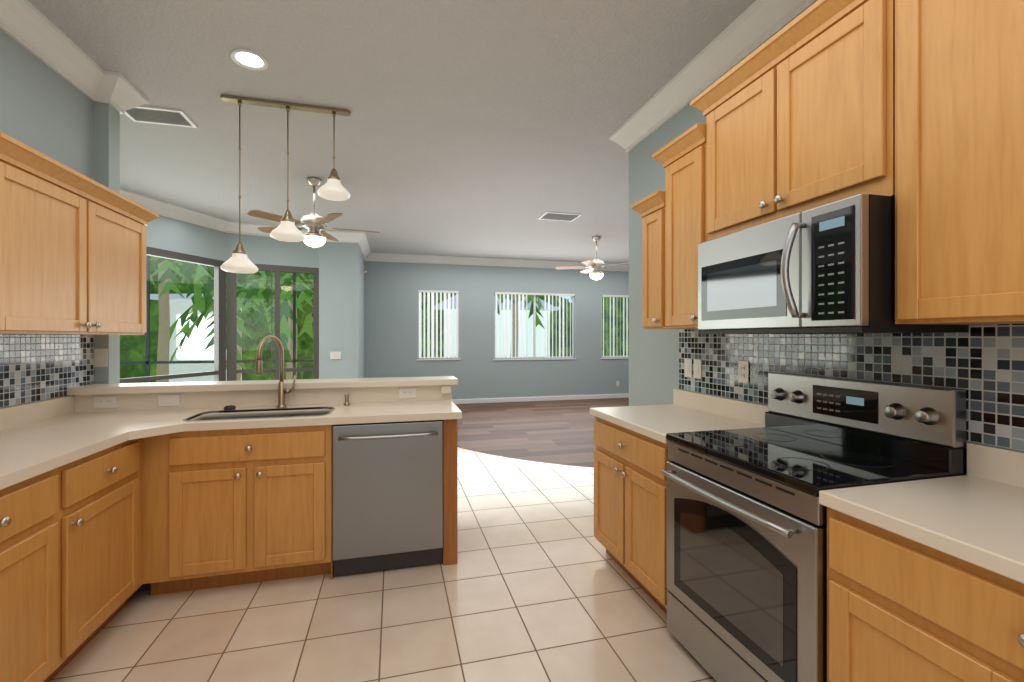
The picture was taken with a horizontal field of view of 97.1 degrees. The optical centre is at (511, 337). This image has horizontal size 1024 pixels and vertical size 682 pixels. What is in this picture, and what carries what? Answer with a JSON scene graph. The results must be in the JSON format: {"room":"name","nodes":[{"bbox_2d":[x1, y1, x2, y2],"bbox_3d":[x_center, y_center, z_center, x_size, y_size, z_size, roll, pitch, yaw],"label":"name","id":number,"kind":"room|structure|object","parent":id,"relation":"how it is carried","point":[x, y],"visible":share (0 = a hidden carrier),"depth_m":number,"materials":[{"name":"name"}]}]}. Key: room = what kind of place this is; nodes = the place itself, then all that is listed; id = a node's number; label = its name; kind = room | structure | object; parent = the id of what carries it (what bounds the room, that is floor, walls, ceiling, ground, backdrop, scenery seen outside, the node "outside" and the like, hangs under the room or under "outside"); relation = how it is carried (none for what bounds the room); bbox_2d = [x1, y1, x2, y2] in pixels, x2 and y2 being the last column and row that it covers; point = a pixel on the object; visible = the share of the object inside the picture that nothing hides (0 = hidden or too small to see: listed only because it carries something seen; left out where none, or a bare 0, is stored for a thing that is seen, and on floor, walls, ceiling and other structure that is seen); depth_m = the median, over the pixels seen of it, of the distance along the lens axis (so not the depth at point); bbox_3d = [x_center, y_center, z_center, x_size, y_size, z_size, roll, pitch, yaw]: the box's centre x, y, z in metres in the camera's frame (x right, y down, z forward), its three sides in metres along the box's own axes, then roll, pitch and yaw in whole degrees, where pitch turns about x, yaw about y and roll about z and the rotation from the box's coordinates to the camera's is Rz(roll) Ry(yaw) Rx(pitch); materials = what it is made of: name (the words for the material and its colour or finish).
{"room":"kitchen","nodes":[
{"label":"kitchen","id":0,"kind":"room"},
{"bbox_2d":[0,29,93,407],"bbox_3d":[-2.061,-0.141,0.413,0.100,3.000,5.040,0,0,-15],"label":"wall","id":1,"kind":"structure","parent":0,"point":[45,109],"depth_m":2.45,"materials":[{"name":"grey paint"}]},
{"bbox_2d":[0,131,7,333],"bbox_3d":[-2.002,-0.406,1.123,0.366,0.780,1.190,0,0,-15],"label":"upper cabinet","id":2,"kind":"object","parent":1,"relation":"attached to","point":[3,137],"depth_m":1.80,"materials":[{"name":"brown wood"}]},
{"bbox_2d":[0,334,93,407],"bbox_3d":[-2.174,0.161,1.054,0.004,0.356,3.738,0,0,-15],"label":"backsplash","id":3,"kind":"structure","parent":1,"relation":"attached to","point":[36,367],"depth_m":2.44,"materials":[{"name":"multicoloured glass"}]},
{"bbox_2d":[8,136,158,334],"bbox_3d":[-2.307,-0.406,2.291,0.366,0.780,1.224,0,0,-15],"label":"upper cabinet","id":4,"kind":"object","parent":1,"relation":"attached to","point":[72,252],"depth_m":2.18,"materials":[{"name":"brown wood"}]},
{"bbox_2d":[94,102,119,383],"bbox_3d":[-2.674,-0.141,2.920,0.180,3.000,0.120,0,0,-15],"label":"wall","id":5,"kind":"structure","parent":0,"point":[106,145],"depth_m":2.88,"materials":[{"name":"grey paint"}]},
{"bbox_2d":[94,348,107,366],"bbox_3d":[-2.609,0.129,2.869,0.072,0.118,0.009,0,0,-15],"label":"light switch","id":6,"kind":"object","parent":5,"relation":"attached to","point":[100,357],"visible":1,"depth_m":2.87,"materials":[{"name":"white plastic"}]},
{"bbox_2d":[146,215,350,378],"bbox_3d":[-3.515,-0.141,4.834,3.078,3.000,4.210,0,0,-15],"label":"wall","id":7,"kind":"structure","parent":0,"point":[331,261],"depth_m":6.99,"materials":[{"name":"grey paint"}]},
{"bbox_2d":[330,352,340,358],"bbox_3d":[-2.752,0.279,7.062,0.165,0.118,0.009,0,0,-19],"label":"light switch","id":8,"kind":"object","parent":7,"relation":"attached to","point":[335,355],"visible":0.98,"depth_m":7.06,"materials":[{"name":"white plastic"}]},
{"bbox_2d":[0,0,817,271],"bbox_3d":[0.718,-1.566,4.140,10.720,0.150,10.850,0,0,-15],"label":"crown molding","id":9,"kind":"structure","parent":7,"relation":"attached to","point":[39,35],"depth_m":2.76,"materials":[{"name":"white paint"}]},
{"bbox_2d":[351,243,364,377],"bbox_3d":[-2.711,-0.141,8.015,0.100,3.000,1.820,0,0,-15],"label":"wall","id":10,"kind":"structure","parent":0,"point":[357,317],"depth_m":7.14,"materials":[{"name":"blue paint"}]},
{"bbox_2d":[50,398,716,681],"bbox_3d":[0.418,1.389,4.140,11.700,0.060,11.200,0,0,-15],"label":"floor","id":11,"kind":"structure","parent":0,"point":[536,583],"depth_m":2.24,"materials":[{"name":"tile"}]},
{"bbox_2d":[0,460,71,681],"bbox_3d":[-1.933,0.921,1.356,0.616,0.876,0.600,0,0,-15],"label":"base cabinet","id":12,"kind":"object","parent":11,"relation":"on","point":[36,495],"depth_m":1.60,"materials":[{"name":"brown wood"}]},
{"bbox_2d":[0,432,143,658],"bbox_3d":[-2.077,0.921,1.906,0.616,0.876,0.538,0,0,-15],"label":"base cabinet","id":13,"kind":"object","parent":11,"relation":"on","point":[106,514],"depth_m":1.97,"materials":[{"name":"brown wood"}]},
{"bbox_2d":[164,408,339,593],"bbox_3d":[-1.469,0.921,2.675,0.746,0.876,0.541,0,0,-15],"label":"base cabinet","id":14,"kind":"object","parent":11,"relation":"on","point":[248,496],"depth_m":2.43,"materials":[{"name":"brown wood"}]},
{"bbox_2d":[93,396,116,408],"bbox_3d":[-2.428,0.387,2.699,0.118,0.072,0.009,0,0,-15],"label":"outlet","id":15,"kind":"object","parent":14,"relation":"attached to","point":[99,402],"visible":1,"depth_m":2.70,"materials":[{"name":"white plastic"}]},
{"bbox_2d":[158,394,179,406],"bbox_3d":[-2.109,0.387,2.782,0.118,0.072,0.009,0,0,-15],"label":"switch","id":16,"kind":"object","parent":14,"relation":"attached to","point":[169,400],"visible":1,"depth_m":2.78,"materials":[{"name":"beige plastic"}]},
{"bbox_2d":[224,405,235,409],"bbox_3d":[-1.741,0.433,2.791,0.064,0.020,0.064,0,0,-15],"label":"stopper","id":17,"kind":"object","parent":14,"relation":"on","point":[231,407],"visible":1,"depth_m":2.77,"materials":[{"name":"black rubber"}]},
{"bbox_2d":[256,335,295,407],"bbox_3d":[-1.440,0.214,2.771,0.174,0.457,0.256,0,0,-15],"label":"faucet","id":18,"kind":"object","parent":14,"relation":"on","point":[282,391],"visible":1,"depth_m":2.85,"materials":[{"name":"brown metal"}]},
{"bbox_2d":[344,394,349,404],"bbox_3d":[-1.082,0.408,2.960,0.040,0.070,0.065,0,0,-15],"label":"soap dispenser","id":19,"kind":"object","parent":14,"relation":"on","point":[346,399],"visible":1,"depth_m":2.96,"materials":[{"name":"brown metal"}]},
{"bbox_2d":[333,420,442,576],"bbox_3d":[-0.760,0.924,2.814,0.611,0.860,0.569,0,0,-15],"label":"dishwasher","id":20,"kind":"object","parent":14,"relation":"in","point":[387,495],"visible":1,"depth_m":2.59,"materials":[{"name":"grey metal"}]},
{"bbox_2d":[399,388,415,398],"bbox_3d":[-0.725,0.387,3.143,0.118,0.072,0.009,0,0,-15],"label":"outlet","id":21,"kind":"object","parent":14,"relation":"attached to","point":[407,392],"visible":1,"depth_m":3.14,"materials":[{"name":"white plastic"}]},
{"bbox_2d":[590,389,768,613],"bbox_3d":[0.883,0.850,2.531,0.645,1.017,0.827,0,0,-15],"label":"base cabinet","id":22,"kind":"object","parent":11,"relation":"on","point":[631,459],"visible":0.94,"depth_m":2.40,"materials":[{"name":"brown wood"}]},
{"bbox_2d":[661,372,965,681],"bbox_3d":[1.059,0.764,1.754,0.682,1.190,0.756,0,0,-15],"label":"range","id":23,"kind":"object","parent":11,"relation":"on","point":[746,556],"visible":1,"depth_m":1.62,"materials":[{"name":"grey metal"}]},
{"bbox_2d":[819,499,1023,681],"bbox_3d":[1.312,0.921,0.951,0.612,0.875,0.914,0,0,-15],"label":"base cabinet","id":24,"kind":"object","parent":11,"relation":"on","point":[925,580],"depth_m":1.09,"materials":[{"name":"brown wood"}]},
{"bbox_2d":[819,475,1023,578],"bbox_3d":[1.406,0.463,0.572,0.622,0.040,1.696,0,0,-15],"label":"countertop","id":25,"kind":"structure","parent":24,"relation":"on","point":[975,516],"depth_m":1.16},
{"bbox_2d":[28,0,755,263],"bbox_3d":[0.418,-1.671,4.140,11.700,0.060,11.200,0,0,-15],"label":"ceiling","id":26,"kind":"structure","parent":0,"point":[479,128],"depth_m":3.20,"materials":[{"name":"white paint"}]},
{"bbox_2d":[125,105,197,127],"bbox_3d":[-2.617,-1.634,3.337,0.420,0.013,0.270,0,0,-15],"label":"ceiling vent","id":27,"kind":"object","parent":26,"relation":"in","point":[166,122],"visible":0.79,"depth_m":3.34,"materials":[{"name":"white metal"}]},
{"bbox_2d":[230,49,267,70],"bbox_3d":[-1.549,-1.637,2.669,0.196,0.008,0.196,0,0,-15],"label":"recessed light","id":28,"kind":"object","parent":26,"relation":"in","point":[248,59],"visible":1,"depth_m":2.67,"materials":[{"name":"white paint"}]},
{"bbox_2d":[220,94,350,273],"bbox_3d":[-1.576,-1.044,3.180,0.835,1.194,0.224,0,0,-15],"label":"pendant light","id":29,"kind":"object","parent":26,"relation":"hanging from","point":[287,229],"visible":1,"depth_m":3.14,"materials":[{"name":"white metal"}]},
{"bbox_2d":[247,177,380,248],"bbox_3d":[-2.027,-1.277,4.713,1.260,0.728,1.266,0,0,-15],"label":"ceiling fan","id":30,"kind":"object","parent":26,"relation":"hanging from","point":[314,223],"visible":0.98,"depth_m":4.60,"materials":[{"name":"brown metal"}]},
{"bbox_2d":[538,211,581,221],"bbox_3d":[0.646,-1.634,6.121,0.500,0.013,0.360,0,0,-15],"label":"ceiling vent","id":31,"kind":"object","parent":26,"relation":"in","point":[558,216],"visible":0.98,"depth_m":6.10,"materials":[{"name":"white metal"}]},
{"bbox_2d":[556,236,627,280],"bbox_3d":[1.375,-1.277,7.408,1.274,0.728,1.245,0,0,-15],"label":"room ceiling fan","id":32,"kind":"object","parent":26,"relation":"hanging from","point":[596,265],"visible":0.96,"depth_m":7.31,"materials":[{"name":"silver metal"}]},
{"bbox_2d":[365,261,628,398],"bbox_3d":[0.869,-0.141,9.838,7.750,3.000,0.100,0,0,-15],"label":"wall","id":33,"kind":"structure","parent":0,"point":[477,371],"depth_m":9.40,"materials":[{"name":"grey paint"}]},
{"bbox_2d":[417,290,460,359],"bbox_3d":[-1.492,-0.251,9.203,0.880,1.420,0.116,0,0,-15],"label":"window","id":34,"kind":"structure","parent":33,"relation":"in","point":[420,334],"depth_m":9.17,"materials":[{"name":"white paint"}]},
{"bbox_2d":[493,292,575,359],"bbox_3d":[0.497,-0.241,9.722,1.850,1.440,0.116,0,0,-15],"label":"window","id":35,"kind":"structure","parent":33,"relation":"in","point":[556,357],"depth_m":9.74,"materials":[{"name":"white paint"}]},
{"bbox_2d":[452,393,628,403],"bbox_3d":[0.836,1.313,9.770,7.650,0.092,0.014,0,0,-15],"label":"baseboard","id":36,"kind":"structure","parent":33,"relation":"attached to","point":[518,399],"depth_m":9.68,"materials":[{"name":"white paint"}]},
{"bbox_2d":[601,295,628,358],"bbox_3d":[2.534,-0.241,10.254,1.160,1.440,0.116,0,0,-15],"label":"window","id":37,"kind":"structure","parent":33,"relation":"in","point":[626,338],"depth_m":10.21,"materials":[{"name":"white paint"}]},
{"bbox_2d":[629,103,1023,474],"bbox_3d":[1.599,-0.141,1.280,0.100,3.000,4.870,0,0,-15],"label":"wall","id":38,"kind":"structure","parent":0,"point":[653,366],"depth_m":3.34,"materials":[{"name":"grey paint"}]},
{"bbox_2d":[631,192,654,328],"bbox_3d":[0.966,-0.439,2.731,0.386,0.776,0.294,0,0,-15],"label":"upper cabinet","id":39,"kind":"object","parent":38,"relation":"attached to","point":[645,207],"depth_m":2.71,"materials":[{"name":"brown wood"}]},
{"bbox_2d":[652,125,697,328],"bbox_3d":[1.040,-0.548,2.448,0.386,0.995,0.396,0,0,-15],"label":"upper cabinet","id":40,"kind":"object","parent":38,"relation":"attached to","point":[676,258],"depth_m":2.43,"materials":[{"name":"brown wood"}]},
{"bbox_2d":[690,0,878,251],"bbox_3d":[1.191,-0.807,1.868,0.386,0.739,0.909,0,0,-15],"label":"upper cabinet","id":41,"kind":"object","parent":38,"relation":"attached to","point":[792,128],"depth_m":1.72,"materials":[{"name":"brown wood"}]},
{"bbox_2d":[698,194,968,333],"bbox_3d":[1.141,-0.225,1.776,0.528,0.418,0.756,0,0,-15],"label":"over-the-range microwave","id":42,"kind":"object","parent":41,"relation":"attached to","point":[829,268],"visible":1,"depth_m":1.53,"materials":[{"name":"silver metal"}]},
{"bbox_2d":[679,324,1023,450],"bbox_3d":[1.468,0.139,1.571,0.004,0.400,2.900,0,0,-15],"label":"backsplash","id":43,"kind":"structure","parent":38,"relation":"attached to","point":[982,366],"depth_m":1.69,"materials":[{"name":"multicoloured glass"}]},
{"bbox_2d":[685,358,691,377],"bbox_3d":[1.119,0.194,2.876,0.009,0.118,0.072,0,0,-15],"label":"light switch","id":44,"kind":"object","parent":43,"relation":"attached to","point":[688,367],"visible":1,"depth_m":2.86,"materials":[{"name":"white plastic"}]},
{"bbox_2d":[693,359,700,378],"bbox_3d":[1.142,0.194,2.789,0.009,0.118,0.072,0,0,-15],"label":"light switch","id":45,"kind":"object","parent":43,"relation":"attached to","point":[697,368],"visible":1,"depth_m":2.79,"materials":[{"name":"white plastic"}]},
{"bbox_2d":[738,361,748,382],"bbox_3d":[1.238,0.184,2.421,0.009,0.118,0.072,0,0,-15],"label":"electrical outlet","id":46,"kind":"object","parent":43,"relation":"attached to","point":[743,371],"visible":1,"depth_m":2.42,"materials":[{"name":"white plastic"}]},
{"bbox_2d":[879,0,1023,324],"bbox_3d":[1.423,-0.609,0.978,0.386,1.136,0.918,0,0,-15],"label":"upper cabinet","id":47,"kind":"object","parent":38,"relation":"attached to","point":[915,108],"depth_m":1.23,"materials":[{"name":"brown wood"}]},
{"bbox_2d":[967,443,1023,486],"bbox_3d":[1.698,0.393,0.648,0.018,0.101,1.696,0,0,-15],"label":"backsplash","id":48,"kind":"structure","parent":38,"relation":"attached to","point":[1005,465],"depth_m":1.39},
{"label":"outside","id":49,"kind":"structure","parent":0,"visible":0},
{"bbox_2d":[120,246,628,382],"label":"windows","id":50,"kind":"structure","parent":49,"point":[156,280],"depth_m":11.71,"materials":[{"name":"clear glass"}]}
]}

